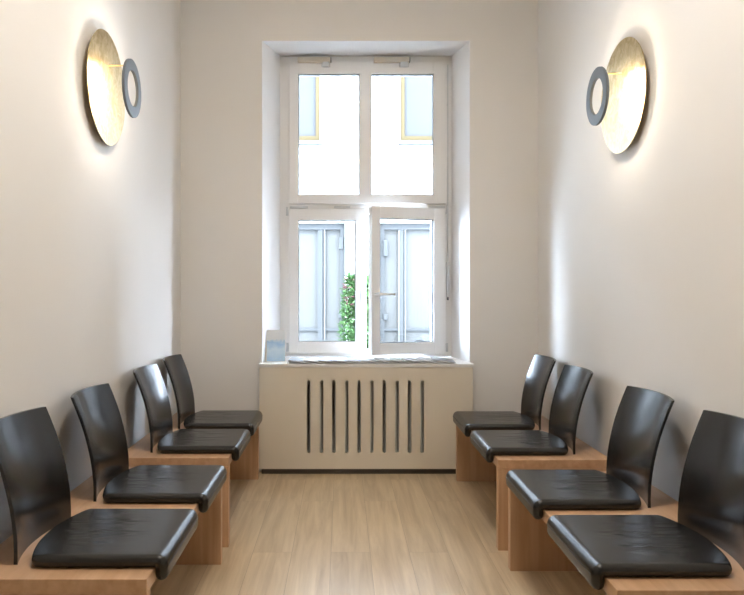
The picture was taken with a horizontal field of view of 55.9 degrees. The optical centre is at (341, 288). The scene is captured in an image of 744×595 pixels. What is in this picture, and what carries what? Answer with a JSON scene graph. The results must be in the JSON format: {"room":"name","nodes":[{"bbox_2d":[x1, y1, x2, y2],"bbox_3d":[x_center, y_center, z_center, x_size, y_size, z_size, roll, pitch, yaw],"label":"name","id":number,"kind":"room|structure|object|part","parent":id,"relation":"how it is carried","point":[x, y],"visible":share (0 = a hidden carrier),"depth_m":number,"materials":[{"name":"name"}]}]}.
{"room":"waiting room","nodes":[
{"label":"waiting room","id":0,"kind":"room"},
{"bbox_2d":[0,0,180,543],"bbox_3d":[-1.211,-0.390,1.100,0.250,3.420,7.002,0,0,0],"label":"wall","id":1,"kind":"structure","parent":0,"point":[90,228],"depth_m":2.87,"materials":[{"name":"paint"}]},
{"bbox_2d":[86,29,140,145],"bbox_3d":[-1.000,-0.892,3.115,0.142,0.500,0.500,0,0,0],"label":"wall lamp","id":2,"kind":"object","parent":1,"relation":"attached to","point":[107,82],"visible":1,"depth_m":3.08,"materials":[{"name":"gold metal"}]},
{"bbox_2d":[151,472,607,594],"bbox_3d":[0.050,1.260,1.250,3.100,0.120,7.300,0,0,0],"label":"floor","id":3,"kind":"structure","parent":0,"point":[291,534],"depth_m":3.29,"materials":[{"name":"brown wood"}]},
{"bbox_2d":[0,383,226,594],"bbox_3d":[-0.770,0.799,2.488,0.565,0.802,1.195,0,0,0],"label":"bench","id":4,"kind":"object","parent":3,"relation":"on","point":[124,528],"visible":1,"depth_m":2.25,"materials":[{"name":"black leather"}]},
{"bbox_3d":[-0.987,0.591,2.185,0.130,0.386,0.392,0,0,0],"label":"backrest","id":5,"kind":"part","parent":4,"relation":"part of","materials":[{"name":"black leather"}]},
{"bbox_3d":[-0.789,1.012,1.911,0.525,0.376,0.040,0,0,0],"label":"panel","id":6,"kind":"part","parent":4,"relation":"part of","materials":[{"name":"brown wood"}]},
{"bbox_3d":[-0.970,0.591,2.775,0.130,0.386,0.392,0,0,0],"label":"backrest","id":7,"kind":"part","parent":4,"relation":"part of","materials":[{"name":"black leather"}]},
{"bbox_2d":[32,509,197,579],"bbox_3d":[-0.702,0.783,2.175,0.426,0.073,0.440,0,0,0],"label":"seat cushion","id":8,"kind":"object","parent":4,"relation":"on","point":[90,540],"depth_m":2.08,"materials":[{"name":"black leather"}]},
{"bbox_2d":[103,465,226,512],"bbox_3d":[-0.702,0.783,2.765,0.426,0.073,0.440,0,0,0],"label":"seat cushion","id":9,"kind":"object","parent":4,"relation":"on","point":[198,486],"depth_m":2.66,"materials":[{"name":"black leather"}]},
{"bbox_3d":[-0.789,1.012,3.066,0.525,0.376,0.040,0,0,0],"label":"panel","id":10,"kind":"part","parent":4,"relation":"part of","materials":[{"name":"brown wood"}]},
{"bbox_2d":[128,354,262,546],"bbox_3d":[-0.770,0.799,3.848,0.565,0.802,1.195,0,0,0],"label":"bench","id":11,"kind":"object","parent":3,"relation":"on","point":[229,439],"visible":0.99,"depth_m":3.63,"materials":[{"name":"brown wood"}]},
{"bbox_3d":[-0.970,0.591,3.545,0.130,0.386,0.392,0,0,0],"label":"backrest","id":12,"kind":"part","parent":11,"relation":"part of","materials":[{"name":"black leather"}]},
{"bbox_3d":[-0.970,0.591,4.110,0.130,0.386,0.392,0,0,0],"label":"backrest","id":13,"kind":"part","parent":11,"relation":"part of","materials":[{"name":"black leather"}]},
{"bbox_3d":[-0.789,1.012,3.271,0.525,0.376,0.040,0,0,0],"label":"panel","id":14,"kind":"part","parent":11,"relation":"part of","materials":[{"name":"brown wood"}]},
{"bbox_2d":[157,429,249,460],"bbox_3d":[-0.702,0.783,3.535,0.426,0.073,0.440,0,0,0],"label":"seat cushion","id":15,"kind":"object","parent":11,"relation":"on","point":[232,443],"depth_m":3.42,"materials":[{"name":"black leather"}]},
{"bbox_2d":[183,410,261,435],"bbox_3d":[-0.702,0.783,4.100,0.426,0.073,0.440,0,0,0],"label":"seat cushion","id":16,"kind":"object","parent":11,"relation":"on","point":[250,420],"depth_m":4.00,"materials":[{"name":"black leather"}]},
{"bbox_3d":[-0.789,1.012,4.426,0.525,0.376,0.040,0,0,0],"label":"panel","id":17,"kind":"part","parent":11,"relation":"part of","materials":[{"name":"brown wood"}]},
{"bbox_2d":[181,0,537,471],"bbox_3d":[0.075,-0.390,4.817,3.050,3.420,0.606,0,0,0],"label":"wall","id":18,"kind":"structure","parent":3,"relation":"on","point":[221,40],"depth_m":4.60,"materials":[{"name":"paint"}]},
{"bbox_2d":[265,330,284,361],"bbox_3d":[-0.445,0.380,4.671,0.134,0.209,0.055,0,0,-8],"label":"stand","id":19,"kind":"object","parent":18,"relation":"on","point":[275,341],"visible":1,"depth_m":4.67,"materials":[{"name":"beige"}]},
{"bbox_2d":[288,357,311,363],"bbox_3d":[-0.270,0.472,4.640,0.149,0.022,0.215,0,0,2],"label":"magazine","id":20,"kind":"object","parent":18,"relation":"on","point":[294,359],"visible":0.75,"depth_m":4.58,"materials":[{"name":"white paper"}]},
{"bbox_2d":[303,357,325,362],"bbox_3d":[-0.176,0.472,4.644,0.149,0.022,0.215,0,0,2],"label":"magazine","id":21,"kind":"object","parent":18,"relation":"on","point":[310,359],"visible":0.73,"depth_m":4.59,"materials":[{"name":"white paper"}]},
{"bbox_2d":[318,357,340,362],"bbox_3d":[-0.082,0.472,4.645,0.149,0.022,0.215,0,0,1],"label":"magazine","id":22,"kind":"object","parent":18,"relation":"on","point":[325,359],"visible":0.74,"depth_m":4.59,"materials":[{"name":"white paper"}]},
{"bbox_2d":[332,357,354,363],"bbox_3d":[0.012,0.472,4.638,0.149,0.022,0.215,0,0,0],"label":"magazine","id":23,"kind":"object","parent":18,"relation":"on","point":[338,359],"visible":0.79,"depth_m":4.58,"materials":[{"name":"white paper"}]},
{"bbox_2d":[347,357,369,363],"bbox_3d":[0.106,0.472,4.637,0.149,0.022,0.215,0,0,0],"label":"magazine","id":24,"kind":"object","parent":18,"relation":"on","point":[352,359],"visible":0.76,"depth_m":4.58,"materials":[{"name":"white paper"}]},
{"bbox_2d":[262,41,469,362],"bbox_3d":[0.158,-0.583,4.819,1.367,2.134,0.441,0,0,0],"label":"window","id":25,"kind":"structure","parent":18,"relation":"attached to","point":[295,207],"depth_m":4.93,"materials":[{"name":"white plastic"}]},
{"bbox_2d":[297,57,330,67],"bbox_3d":[-0.193,-1.591,4.920,0.237,0.066,0.056,0,0,0],"label":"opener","id":26,"kind":"object","parent":25,"relation":"attached to","point":[325,62],"visible":1,"depth_m":4.89,"materials":[{"name":"beige"}]},
{"bbox_3d":[-0.196,-1.607,4.920,0.231,0.034,0.056,0,0,0],"label":"casing","id":27,"kind":"part","parent":26,"relation":"part of","materials":[{"name":"beige metal"}]},
{"bbox_3d":[-0.102,-0.057,4.962,0.544,1.018,0.067,0,0,0],"label":"casement sash","id":28,"kind":"part","parent":25,"relation":"part of","materials":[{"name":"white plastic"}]},
{"bbox_3d":[0.134,0.060,4.894,0.020,0.125,0.052,0,0,0],"label":"handle lever","id":29,"kind":"part","parent":25,"relation":"part of","materials":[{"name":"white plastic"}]},
{"bbox_3d":[0.179,-1.103,4.962,1.107,1.004,0.067,0,0,0],"label":"sash","id":30,"kind":"part","parent":25,"relation":"part of","materials":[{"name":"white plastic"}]},
{"bbox_3d":[0.180,-0.578,4.944,1.096,0.016,0.012,0,0,0],"label":"stay plate","id":31,"kind":"part","parent":25,"relation":"part of","materials":[{"name":"white"}]},
{"bbox_3d":[0.291,0.035,4.747,0.135,0.020,0.052,0,0,-18],"label":"handle lever","id":32,"kind":"part","parent":25,"relation":"part of","materials":[{"name":"white plastic"}]},
{"bbox_2d":[374,57,409,67],"bbox_3d":[0.351,-1.591,4.920,0.254,0.066,0.056,0,0,0],"label":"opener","id":33,"kind":"object","parent":25,"relation":"attached to","point":[403,62],"visible":1,"depth_m":4.89,"materials":[{"name":"beige metal"}]},
{"bbox_3d":[0.348,-1.607,4.920,0.248,0.034,0.056,0,0,0],"label":"casing","id":34,"kind":"part","parent":33,"relation":"part of","materials":[{"name":"beige metal"}]},
{"bbox_3d":[0.456,-0.057,4.872,0.555,1.018,0.067,0,0,-18],"label":"casement sash","id":35,"kind":"part","parent":25,"relation":"part of","materials":[{"name":"white plastic"}]},
{"bbox_2d":[446,65,448,299],"bbox_3d":[0.744,-0.750,4.927,0.020,1.655,0.044,0,0,0],"label":"rod","id":36,"kind":"object","parent":25,"relation":"attached to","point":[447,262],"visible":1,"depth_m":4.92,"materials":[{"name":"white metal"}]},
{"bbox_3d":[0.744,-0.884,4.920,0.007,1.386,0.007,0,0,-22],"label":"rod","id":37,"kind":"part","parent":36,"relation":"part of","materials":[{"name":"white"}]},
{"bbox_2d":[361,357,383,363],"bbox_3d":[0.200,0.472,4.635,0.149,0.022,0.215,0,0,2],"label":"magazine","id":38,"kind":"object","parent":18,"relation":"on","point":[366,359],"visible":0.73,"depth_m":4.58,"materials":[{"name":"white paper"}]},
{"bbox_2d":[374,357,398,362],"bbox_3d":[0.294,0.472,4.646,0.149,0.022,0.215,0,0,-2],"label":"magazine","id":39,"kind":"object","parent":18,"relation":"on","point":[375,358],"visible":0.8,"depth_m":4.59,"materials":[{"name":"white paper"}]},
{"bbox_2d":[389,357,412,363],"bbox_3d":[0.388,0.472,4.637,0.149,0.022,0.215,0,0,2],"label":"magazine","id":40,"kind":"object","parent":18,"relation":"on","point":[395,359],"visible":0.81,"depth_m":4.58,"materials":[{"name":"white paper"}]},
{"bbox_2d":[401,357,427,362],"bbox_3d":[0.482,0.472,4.650,0.149,0.022,0.215,0,0,-3],"label":"magazine","id":41,"kind":"object","parent":18,"relation":"on","point":[403,358],"visible":0.85,"depth_m":4.59,"materials":[{"name":"white paper"}]},
{"bbox_2d":[416,357,441,362],"bbox_3d":[0.576,0.472,4.646,0.149,0.022,0.215,0,0,1],"label":"magazine","id":42,"kind":"object","parent":18,"relation":"on","point":[418,358],"visible":0.81,"depth_m":4.58,"materials":[{"name":"white paper"}]},
{"bbox_2d":[430,357,455,362],"bbox_3d":[0.670,0.472,4.649,0.149,0.022,0.215,0,0,3],"label":"magazine","id":43,"kind":"object","parent":18,"relation":"on","point":[432,358],"visible":1,"depth_m":4.61,"materials":[{"name":"white paper"}]},
{"bbox_2d":[259,367,472,473],"bbox_3d":[0.156,0.853,4.559,1.380,0.694,0.078,0,0,0],"label":"radiator cover","id":44,"kind":"object","parent":3,"relation":"on","point":[282,390],"visible":0.98,"depth_m":4.52,"materials":[{"name":"beige paint"}]},
{"bbox_2d":[308,380,423,451],"bbox_3d":[0.158,0.887,4.625,1.197,0.625,0.120,0,0,0],"label":"radiator","id":45,"kind":"object","parent":3,"relation":"on","point":[309,381],"visible":0.16,"depth_m":4.57,"materials":[{"name":"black metal"}]},
{"bbox_2d":[453,354,606,550],"bbox_3d":[0.959,0.799,3.807,0.565,0.802,1.195,0,0,0],"label":"bench","id":46,"kind":"object","parent":3,"relation":"on","point":[489,444],"visible":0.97,"depth_m":3.58,"materials":[{"name":"brown wood"}]},
{"bbox_3d":[0.979,1.012,4.385,0.525,0.376,0.040,0,0,0],"label":"panel","id":47,"kind":"part","parent":46,"relation":"part of","materials":[{"name":"brown wood"}]},
{"bbox_2d":[453,411,534,436],"bbox_3d":[0.891,0.783,4.075,0.426,0.073,0.440,0,0,0],"label":"seat cushion","id":48,"kind":"object","parent":46,"relation":"on","point":[467,422],"depth_m":3.98,"materials":[{"name":"black leather"}]},
{"bbox_2d":[470,430,567,462],"bbox_3d":[0.891,0.783,3.500,0.426,0.073,0.440,0,0,0],"label":"seat cushion","id":49,"kind":"object","parent":46,"relation":"on","point":[491,444],"depth_m":3.40,"materials":[{"name":"black leather"}]},
{"bbox_3d":[1.159,0.591,4.085,0.130,0.386,0.392,0,0,0],"label":"backrest","id":50,"kind":"part","parent":46,"relation":"part of","materials":[{"name":"black leather"}]},
{"bbox_3d":[0.979,1.012,3.229,0.525,0.376,0.040,0,0,0],"label":"panel","id":51,"kind":"part","parent":46,"relation":"part of","materials":[{"name":"brown wood"}]},
{"bbox_3d":[1.159,0.591,3.510,0.130,0.386,0.392,0,0,0],"label":"backrest","id":52,"kind":"part","parent":46,"relation":"part of","materials":[{"name":"black leather"}]},
{"bbox_2d":[506,386,743,594],"bbox_3d":[0.959,0.799,2.419,0.565,0.802,1.195,0,0,0],"label":"bench","id":53,"kind":"object","parent":3,"relation":"on","point":[621,532],"visible":1,"depth_m":2.25,"materials":[{"name":"black leather"}]},
{"bbox_3d":[0.979,1.012,2.997,0.525,0.376,0.040,0,0,0],"label":"panel","id":54,"kind":"part","parent":53,"relation":"part of","materials":[{"name":"brown wood"}]},
{"bbox_2d":[506,470,640,519],"bbox_3d":[0.891,0.783,2.690,0.426,0.073,0.440,0,0,0],"label":"seat cushion","id":55,"kind":"object","parent":53,"relation":"on","point":[542,492],"depth_m":2.59,"materials":[{"name":"black leather"}]},
{"bbox_2d":[547,515,731,589],"bbox_3d":[0.891,0.783,2.110,0.426,0.073,0.440,0,0,0],"label":"seat cushion","id":56,"kind":"object","parent":53,"relation":"on","point":[605,549],"depth_m":2.01,"materials":[{"name":"black leather"}]},
{"bbox_3d":[1.159,0.591,2.700,0.130,0.386,0.392,0,0,0],"label":"backrest","id":57,"kind":"part","parent":53,"relation":"part of","materials":[{"name":"black leather"}]},
{"bbox_3d":[1.176,0.591,2.120,0.130,0.386,0.392,0,0,0],"label":"backrest","id":58,"kind":"part","parent":53,"relation":"part of","materials":[{"name":"black leather"}]},
{"bbox_2d":[538,0,743,500],"bbox_3d":[1.375,-0.390,1.100,0.250,3.420,7.003,0,0,1],"label":"wall","id":59,"kind":"structure","parent":0,"point":[641,247],"depth_m":2.90,"materials":[{"name":"paint"}]},
{"bbox_2d":[586,37,646,153],"bbox_3d":[1.201,-0.857,3.115,0.142,0.500,0.500,0,0,0],"label":"wall lamp","id":60,"kind":"object","parent":59,"relation":"attached to","point":[624,80],"visible":1,"depth_m":3.08,"materials":[{"name":"gold leaf"},{"name":"grey painted metal"}]},
{"label":"outside","id":61,"kind":"structure","parent":0,"visible":0},
{"bbox_3d":[0.000,1.550,17.560,44.000,0.100,24.879,0,0,0],"label":"ground","id":62,"kind":"structure","parent":61,"visible":0},
{"bbox_2d":[336,271,368,348],"bbox_3d":[0.181,0.646,8.007,0.511,1.708,0.516,0,0,43],"label":"potted shrub","id":63,"kind":"object","parent":62,"relation":"on","point":[348,312],"visible":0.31,"depth_m":7.92,"materials":[{"name":"green plant"}]},
{"bbox_2d":[299,76,431,341],"bbox_3d":[-0.150,-1.350,9.145,7.500,5.700,0.410,0,0,0],"label":"building","id":64,"kind":"structure","parent":62,"relation":"on","point":[328,105],"depth_m":9.06,"materials":[{"name":"grey"}]},
{"bbox_3d":[-1.281,0.525,9.102,2.539,0.032,0.034,0,0,0],"label":"rail","id":65,"kind":"part","parent":64,"relation":"part of","materials":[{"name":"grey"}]},
{"bbox_3d":[-1.281,0.336,9.125,2.539,2.209,0.010,0,0,0],"label":"pane","id":66,"kind":"part","parent":64,"relation":"part of","materials":[{"name":"grey"}]},
{"bbox_3d":[-0.283,0.336,9.095,0.064,2.229,0.050,0,0,0],"label":"post","id":67,"kind":"part","parent":64,"relation":"part of","materials":[{"name":"grey"}]},
{"bbox_3d":[-0.226,0.336,9.095,0.021,2.229,0.050,0,0,0],"label":"post","id":68,"kind":"part","parent":64,"relation":"part of","materials":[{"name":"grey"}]},
{"bbox_3d":[-0.010,-0.591,9.079,0.055,0.154,0.078,0,0,0],"label":"pull handle","id":69,"kind":"part","parent":64,"relation":"part of","materials":[{"name":"grey"}]},
{"bbox_3d":[0.562,0.360,9.079,0.055,0.077,0.078,0,0,0],"label":"pull handle","id":70,"kind":"part","parent":64,"relation":"part of","materials":[{"name":"grey"}]},
{"bbox_3d":[0.562,-0.527,9.079,0.055,0.206,0.078,0,0,0],"label":"pull handle","id":71,"kind":"part","parent":64,"relation":"part of","materials":[{"name":"grey"}]},
{"bbox_3d":[0.738,0.336,9.095,0.021,2.229,0.050,0,0,0],"label":"post","id":72,"kind":"part","parent":64,"relation":"part of","materials":[{"name":"grey"}]},
{"bbox_3d":[0.775,0.336,9.095,0.045,2.229,0.050,0,0,0],"label":"post","id":73,"kind":"part","parent":64,"relation":"part of","materials":[{"name":"grey"}]},
{"bbox_3d":[0.820,0.336,9.095,0.019,2.229,0.050,0,0,0],"label":"post","id":74,"kind":"part","parent":64,"relation":"part of","materials":[{"name":"grey"}]},
{"bbox_3d":[1.794,0.525,9.102,2.511,0.032,0.034,0,0,0],"label":"rail","id":75,"kind":"part","parent":64,"relation":"part of","materials":[{"name":"grey"}]},
{"bbox_3d":[1.794,0.336,9.125,2.511,2.209,0.010,0,0,0],"label":"pane","id":76,"kind":"part","parent":64,"relation":"part of","materials":[{"name":"grey"}]}
]}

